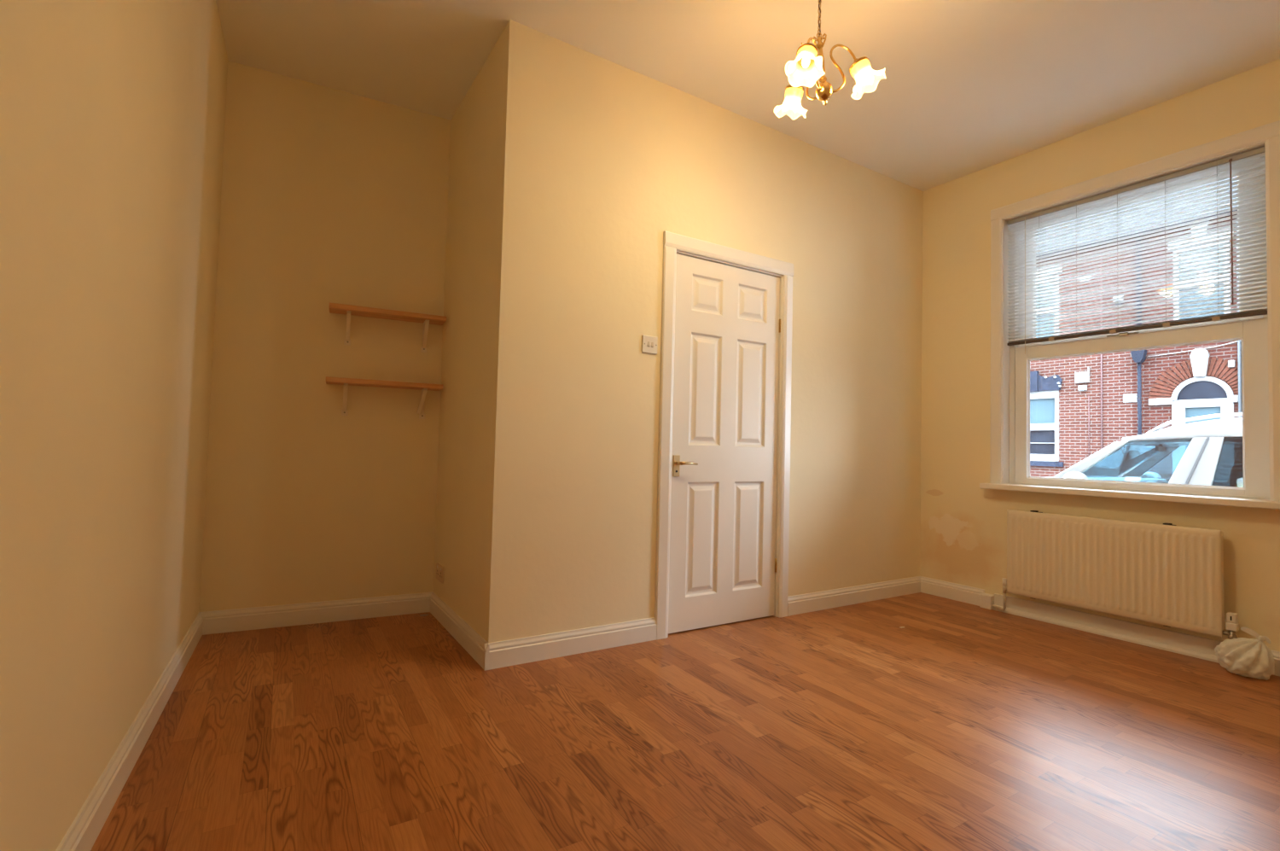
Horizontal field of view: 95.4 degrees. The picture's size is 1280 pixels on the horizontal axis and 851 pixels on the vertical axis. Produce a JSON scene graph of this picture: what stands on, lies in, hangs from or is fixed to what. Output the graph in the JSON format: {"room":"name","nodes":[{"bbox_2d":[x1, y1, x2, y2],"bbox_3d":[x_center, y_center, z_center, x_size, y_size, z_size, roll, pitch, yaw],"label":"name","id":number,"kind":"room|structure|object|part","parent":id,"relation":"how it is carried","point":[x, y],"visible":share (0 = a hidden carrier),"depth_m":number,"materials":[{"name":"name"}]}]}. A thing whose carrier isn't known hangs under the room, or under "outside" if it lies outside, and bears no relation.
{"room":"living room","nodes":[
{"label":"living room","id":0,"kind":"room"},
{"bbox_2d":[0,0,227,850],"bbox_3d":[-1.048,-0.460,0.839,0.200,2.856,4.903,3,-2,-30],"label":"wall","id":1,"kind":"structure","parent":0,"point":[113,112],"depth_m":1.30,"materials":[{"name":"paint"}]},
{"bbox_2d":[55,611,203,850],"bbox_3d":[-0.988,0.918,0.843,0.018,0.107,4.603,3,-2,-30],"label":"baseboard","id":2,"kind":"structure","parent":1,"relation":"attached to","point":[84,829],"depth_m":1.62,"materials":[{"name":"white paint"}]},
{"bbox_2d":[199,60,450,611],"bbox_3d":[-1.676,-0.389,3.216,1.382,2.856,0.200,3,-2,-27],"label":"wall","id":3,"kind":"structure","parent":0,"point":[328,194],"depth_m":3.09,"materials":[{"name":"paint"}]},
{"bbox_2d":[200,592,431,634],"bbox_3d":[-1.661,0.982,3.069,1.082,0.107,0.020,3,-2,-27],"label":"baseboard","id":4,"kind":"structure","parent":3,"relation":"attached to","point":[236,619],"depth_m":3.04,"materials":[{"name":"white paint"}]},
{"bbox_2d":[325,376,443,418],"bbox_3d":[-1.384,-0.142,3.166,0.577,0.192,0.145,3,-2,-27],"label":"wall shelf","id":5,"kind":"object","parent":3,"relation":"attached to","point":[424,387],"visible":1,"depth_m":3.13,"materials":[{"name":"brown wood"}]},
{"bbox_2d":[328,302,446,352],"bbox_3d":[-1.374,-0.523,3.180,0.579,0.192,0.145,3,-2,-27],"label":"wall shelf","id":6,"kind":"object","parent":3,"relation":"attached to","point":[427,319],"visible":1,"depth_m":3.15,"materials":[{"name":"brown wood"}]},
{"bbox_2d":[432,20,509,642],"bbox_3d":[-0.833,-0.375,2.992,0.120,2.856,0.984,3,-2,-33],"label":"wall","id":7,"kind":"structure","parent":0,"point":[468,411],"depth_m":2.87,"materials":[{"name":"paint"}]},
{"bbox_2d":[436,562,444,583],"bbox_3d":[-1.098,0.809,3.192,0.012,0.086,0.144,3,-2,-33],"label":"wall socket","id":8,"kind":"object","parent":7,"relation":"attached to","point":[439,569],"visible":1,"depth_m":3.17,"materials":[{"name":"white plastic"}]},
{"bbox_2d":[430,592,489,670],"bbox_3d":[-0.921,0.995,2.897,0.019,0.107,1.002,3,-2,-33],"label":"baseboard","id":9,"kind":"structure","parent":7,"relation":"attached to","point":[472,642],"depth_m":2.79,"materials":[{"name":"white paint"}]},
{"bbox_2d":[90,592,1279,850],"bbox_3d":[0.649,1.113,1.925,4.900,0.120,5.150,3,-2,-31],"label":"floor","id":10,"kind":"structure","parent":0,"point":[962,726],"depth_m":1.90,"materials":[{"name":"brown wood"}]},
{"bbox_2d":[1214,626,1275,680],"bbox_3d":[2.752,1.023,2.648,0.194,0.215,0.192,3,-2,-33],"label":"bag","id":11,"kind":"object","parent":10,"relation":"on","point":[1246,657],"visible":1,"depth_m":2.60,"materials":[{"name":"white plastic"}]},
{"bbox_2d":[488,19,923,642],"bbox_3d":[0.705,-0.321,3.422,3.173,2.856,0.120,3,-2,-31],"label":"wall","id":12,"kind":"structure","parent":0,"point":[603,157],"depth_m":2.92,"materials":[{"name":"paint"}]},
{"bbox_2d":[482,616,656,669],"bbox_3d":[-0.292,1.004,2.704,0.868,0.107,0.018,3,-2,-31],"label":"baseboard","id":13,"kind":"structure","parent":12,"relation":"attached to","point":[511,652],"depth_m":2.68,"materials":[{"name":"white paint"}]},
{"bbox_2d":[641,334,657,354],"bbox_3d":[0.050,-0.410,2.946,0.088,0.088,0.014,3,-2,-31],"label":"light switch","id":14,"kind":"object","parent":12,"relation":"attached to","point":[648,343],"visible":1,"depth_m":2.94,"materials":[{"name":"white plastic"}]},
{"bbox_2d":[654,230,794,639],"bbox_3d":[0.483,0.055,3.220,0.922,2.080,0.120,3,-2,-31],"label":"door","id":15,"kind":"structure","parent":12,"relation":"in","point":[723,514],"depth_m":3.21,"materials":[{"name":"white wood"}]},
{"bbox_3d":[0.189,0.211,3.035,0.039,0.110,0.008,3,-2,-31],"label":"handle","id":16,"kind":"part","parent":15,"relation":"part of","materials":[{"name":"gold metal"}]},
{"bbox_3d":[0.246,0.197,3.036,0.114,0.020,0.058,3,-2,-31],"label":"lever","id":17,"kind":"part","parent":15,"relation":"part of","materials":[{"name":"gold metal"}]},
{"bbox_2d":[787,576,920,616],"bbox_3d":[1.418,1.085,3.747,1.304,0.107,0.018,3,-2,-31],"label":"baseboard","id":18,"kind":"structure","parent":12,"relation":"attached to","point":[801,603],"depth_m":3.69,"materials":[{"name":"white paint"}]},
{"bbox_2d":[215,0,1279,191],"bbox_3d":[0.754,-1.874,2.053,4.970,0.150,5.150,3,-2,-31],"label":"ceiling","id":19,"kind":"structure","parent":0,"point":[968,86],"depth_m":2.77,"materials":[{"name":"white paint"}]},
{"bbox_2d":[773,0,885,120],"bbox_3d":[0.756,-1.523,2.308,0.422,0.532,0.407,1,-2,0],"label":"chandelier","id":20,"kind":"object","parent":19,"relation":"hanging from","point":[808,66],"visible":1,"depth_m":2.27,"materials":[{"name":"white glass"}]},
{"bbox_3d":[0.635,-1.351,2.423,0.144,0.113,0.145,-3,19,-34],"label":"lamp shade","id":21,"kind":"part","parent":20,"relation":"part of","materials":[{"name":"white glass"}]},
{"bbox_3d":[0.620,-1.359,2.176,0.144,0.113,0.145,-6,-25,41],"label":"lamp shade","id":22,"kind":"part","parent":20,"relation":"part of","materials":[{"name":"white glass"}]},
{"bbox_3d":[0.622,-1.369,2.179,0.031,0.070,0.031,-6,-25,41],"label":"bulb","id":23,"kind":"part","parent":20,"relation":"part of","materials":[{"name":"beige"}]},
{"bbox_3d":[0.674,-1.397,2.359,0.023,0.188,0.116,3,-3,-37],"label":"arm","id":24,"kind":"part","parent":20,"relation":"part of","materials":[{"name":"gold metal"}]},
{"bbox_3d":[0.667,-1.401,2.237,0.022,0.188,0.117,-1,-3,44],"label":"arm","id":25,"kind":"part","parent":20,"relation":"part of","materials":[{"name":"gold metal"}]},
{"bbox_3d":[0.711,-1.649,2.304,0.012,0.223,0.012,1,-2,22],"label":"chain","id":26,"kind":"part","parent":20,"relation":"part of","materials":[{"name":"gold metal"}]},
{"bbox_3d":[0.719,-1.396,2.295,0.066,0.276,0.066,-4,-2,0],"label":"stem","id":27,"kind":"part","parent":20,"relation":"part of","materials":[{"name":"gold metal"}]},
{"bbox_3d":[0.799,-1.404,2.288,0.105,0.194,0.011,1,-2,5],"label":"arm","id":28,"kind":"part","parent":20,"relation":"part of","materials":[{"name":"gold metal"}]},
{"bbox_3d":[0.877,-1.374,2.281,0.145,0.113,0.144,-26,-4,4],"label":"lamp shade","id":29,"kind":"part","parent":20,"relation":"part of","materials":[{"name":"white glass"}]},
{"bbox_2d":[1063,471,1087,479],"bbox_3d":[4.701,0.575,6.292,0.262,0.150,0.195,3,-2,-31],"label":"mirror","id":30,"kind":"object","parent":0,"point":[1068,474],"depth_m":6.22,"materials":[{"name":"white paint"}]},
{"bbox_2d":[919,58,1279,651],"bbox_3d":[3.094,-0.285,2.742,0.300,2.856,3.738,3,-2,-33],"label":"wall","id":31,"kind":"structure","parent":0,"point":[963,524],"depth_m":3.71,"materials":[{"name":"beige paint"}]},
{"bbox_2d":[920,576,984,605],"bbox_3d":[2.081,1.108,3.905,0.018,0.107,0.437,3,-2,-33],"label":"baseboard","id":32,"kind":"structure","parent":31,"relation":"attached to","point":[967,594],"depth_m":3.89,"materials":[{"name":"white paint"}]},
{"bbox_2d":[979,592,994,609],"bbox_3d":[2.201,1.112,3.685,0.055,0.088,0.070,3,-2,-33],"label":"wall socket","id":33,"kind":"object","parent":32,"relation":"attached to","point":[986,600],"visible":1,"depth_m":3.67,"materials":[{"name":"white plastic"}]},
{"bbox_2d":[992,593,1221,663],"bbox_3d":[2.555,1.097,3.162,0.035,0.098,1.200,3,-3,-33],"label":"trim","id":34,"kind":"structure","parent":31,"relation":"attached to","point":[1184,643],"depth_m":3.15,"materials":[{"name":"white paint"}]},
{"bbox_2d":[991,509,1239,639],"bbox_3d":[2.507,0.823,3.191,0.101,0.646,1.106,3,-2,-33],"label":"radiator","id":35,"kind":"object","parent":31,"relation":"attached to","point":[1166,574],"visible":0.99,"depth_m":3.06,"materials":[{"name":"beige metal"}]},
{"bbox_3d":[2.768,0.748,2.767,0.044,0.479,0.003,3,-2,-33],"label":"panel","id":36,"kind":"part","parent":35,"relation":"part of","materials":[{"name":"white metal"}]},
{"bbox_2d":[979,120,1279,509],"bbox_3d":[2.698,-0.509,3.165,0.267,1.802,1.508,3,-2,-33],"label":"window","id":37,"kind":"structure","parent":31,"relation":"in","point":[1259,335],"depth_m":3.08,"materials":[{"name":"white paint"}]},
{"bbox_3d":[2.662,0.374,3.124,0.235,0.034,1.508,3,-3,-33],"label":"sill","id":38,"kind":"part","parent":37,"relation":"part of","materials":[{"name":"white paint"}]},
{"bbox_2d":[1006,146,1267,354],"bbox_3d":[2.666,-0.886,3.245,0.040,0.872,1.144,3,-2,-33],"label":"blind","id":39,"kind":"object","parent":37,"relation":"attached to","point":[1257,153],"visible":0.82,"depth_m":3.15,"materials":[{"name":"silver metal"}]},
{"bbox_3d":[2.400,-0.873,3.625,0.003,0.860,0.006,1,-2,12],"label":"pull cord","id":40,"kind":"part","parent":39,"relation":"part of","materials":[{"name":"white fabric"}]},
{"bbox_3d":[2.565,-0.916,3.412,0.029,0.781,0.002,3,-3,-33],"label":"ladder cord","id":41,"kind":"part","parent":39,"relation":"part of","materials":[{"name":"white fabric"}]},
{"bbox_3d":[2.672,-0.919,3.249,0.029,0.781,0.002,3,-2,-33],"label":"ladder cord","id":42,"kind":"part","parent":39,"relation":"part of","materials":[{"name":"white fabric"}]},
{"bbox_3d":[2.681,-1.308,3.264,0.028,0.026,1.144,3,-3,-33],"label":"head rail","id":43,"kind":"part","parent":39,"relation":"part of","materials":[{"name":"white metal"}]},
{"bbox_3d":[2.661,-0.526,3.235,0.024,0.016,1.144,3,-2,-33],"label":"rail","id":44,"kind":"part","parent":39,"relation":"part of","materials":[{"name":"brown wood"}]},
{"bbox_3d":[2.783,-0.923,3.077,0.029,0.781,0.002,3,-3,-33],"label":"ladder cord","id":45,"kind":"part","parent":39,"relation":"part of","materials":[{"name":"white fabric"}]},
{"bbox_3d":[2.892,-0.926,2.909,0.029,0.781,0.002,3,-3,-33],"label":"ladder cord","id":46,"kind":"part","parent":39,"relation":"part of","materials":[{"name":"white fabric"}]},
{"bbox_3d":[2.701,-0.079,3.252,0.040,0.861,1.097,3,-3,-33],"label":"sash","id":47,"kind":"part","parent":37,"relation":"part of","materials":[{"name":"white plastic"}]},
{"bbox_3d":[2.756,-0.875,3.304,0.040,0.861,1.097,3,-2,-33],"label":"sash","id":48,"kind":"part","parent":37,"relation":"part of","materials":[{"name":"white plastic"}]},
{"bbox_2d":[1271,650,1279,676],"bbox_3d":[3.390,1.067,1.893,0.019,0.107,1.838,3,-2,-33],"label":"baseboard","id":49,"kind":"structure","parent":31,"relation":"attached to","point":[1276,654],"depth_m":2.64,"materials":[{"name":"white paint"}]},
{"label":"outside","id":50,"kind":"structure","parent":0,"visible":0},
{"bbox_3d":[12.265,2.121,10.767,1.800,0.300,40.000,3,-2,-33],"label":"trim","id":51,"kind":"structure","parent":50,"visible":0},
{"bbox_2d":[1029,197,1159,477],"bbox_3d":[11.546,-3.176,21.318,8.640,11.020,12.960,3,-2,-33],"label":"house","id":52,"kind":"structure","parent":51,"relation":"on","point":[1080,405],"depth_m":14.57,"materials":[{"name":"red brick"}]},
{"bbox_3d":[10.435,0.441,15.357,0.010,0.640,0.970,3,-3,-33],"label":"pane","id":53,"kind":"part","parent":52,"relation":"part of","materials":[{"name":"clear glass"}]},
{"bbox_3d":[10.456,-0.373,15.387,0.010,0.670,0.970,3,-3,-33],"label":"pane","id":54,"kind":"part","parent":52,"relation":"part of","materials":[{"name":"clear glass"}]},
{"bbox_3d":[10.511,-2.526,15.466,0.010,0.800,0.970,3,-3,-33],"label":"pane","id":55,"kind":"part","parent":52,"relation":"part of","materials":[{"name":"clear glass"}]},
{"bbox_3d":[10.533,-3.410,15.498,0.010,0.650,0.970,3,-3,-33],"label":"pane","id":56,"kind":"part","parent":52,"relation":"part of","materials":[{"name":"clear glass"}]},
{"bbox_3d":[10.379,0.999,15.310,0.150,0.120,1.320,3,-3,-33],"label":"window sill","id":57,"kind":"part","parent":52,"relation":"part of","materials":[{"name":"blue stone"}]},
{"bbox_3d":[11.072,-1.256,14.359,0.050,0.390,0.025,3,-3,-33],"label":"alarm trim","id":58,"kind":"part","parent":52,"relation":"part of","materials":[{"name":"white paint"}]},
{"bbox_2d":[1113,295,1123,305],"bbox_3d":[11.403,-2.972,13.879,0.163,0.260,0.173,3,-2,-31],"label":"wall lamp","id":59,"kind":"object","parent":52,"relation":"attached to","point":[1120,295],"depth_m":13.83,"materials":[{"name":"white glass"}]},
{"bbox_2d":[1128,176,1242,478],"bbox_3d":[17.637,-3.368,11.850,8.750,11.020,9.720,3,-2,-33],"label":"house","id":60,"kind":"structure","parent":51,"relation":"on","point":[1172,383],"depth_m":12.93,"materials":[{"name":"red brick"}]},
{"bbox_3d":[12.315,-3.545,12.764,0.010,0.650,0.760,3,-2,-33],"label":"pane","id":61,"kind":"part","parent":60,"relation":"part of","materials":[{"name":"clear glass"}]},
{"bbox_3d":[12.293,-2.676,12.733,0.010,0.770,0.760,3,-2,-33],"label":"pane","id":62,"kind":"part","parent":60,"relation":"part of","materials":[{"name":"clear glass"}]},
{"bbox_3d":[12.188,-0.770,12.626,0.016,0.410,0.820,3,-2,-33],"label":"fanlight pane","id":63,"kind":"part","parent":60,"relation":"part of","materials":[{"name":"clear glass"}]},
{"bbox_3d":[12.181,0.731,12.592,0.110,2.608,0.990,3,-3,-33],"label":"door frame","id":64,"kind":"part","parent":60,"relation":"part of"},
{"bbox_3d":[12.208,0.041,12.611,0.020,0.890,0.590,3,-2,-33],"label":"door pane","id":65,"kind":"part","parent":60,"relation":"part of","materials":[{"name":"clear glass"}]},
{"bbox_3d":[12.187,-0.815,12.626,0.070,0.500,1.000,3,-3,-33],"label":"fanlight frame","id":66,"kind":"part","parent":60,"relation":"part of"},
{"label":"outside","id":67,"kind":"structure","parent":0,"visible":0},
{"bbox_3d":[7.696,1.947,7.800,9.100,0.200,40.000,3,-2,-33],"label":"road","id":68,"kind":"object","parent":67,"visible":0},
{"bbox_2d":[1046,412,1243,487],"bbox_3d":[6.068,0.847,5.989,2.302,1.923,4.630,3,-2,-31],"label":"car","id":69,"kind":"object","parent":68,"relation":"on","point":[1213,456],"visible":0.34,"depth_m":5.77,"materials":[{"name":"white paint"}]},
{"bbox_2d":[1139,471,1161,478],"bbox_3d":[6.442,0.657,7.353,0.262,0.150,0.195,3,-2,-31],"label":"mirror","id":70,"kind":"object","parent":69,"relation":"attached to","point":[1147,474],"depth_m":7.28,"materials":[{"name":"white paint"}]},
{"bbox_2d":[1155,443,1165,451],"bbox_3d":[5.801,0.219,6.484,0.220,0.140,0.030,3,-2,-31],"label":"mirror","id":71,"kind":"object","parent":69,"relation":"attached to","point":[1158,448],"depth_m":6.46,"materials":[{"name":"grey"}]},
{"bbox_3d":[5.882,-0.036,5.102,0.036,0.233,2.283,3,-2,-31],"label":"roof rail","id":72,"kind":"part","parent":69,"relation":"part of","materials":[{"name":"white metal"}]}
]}

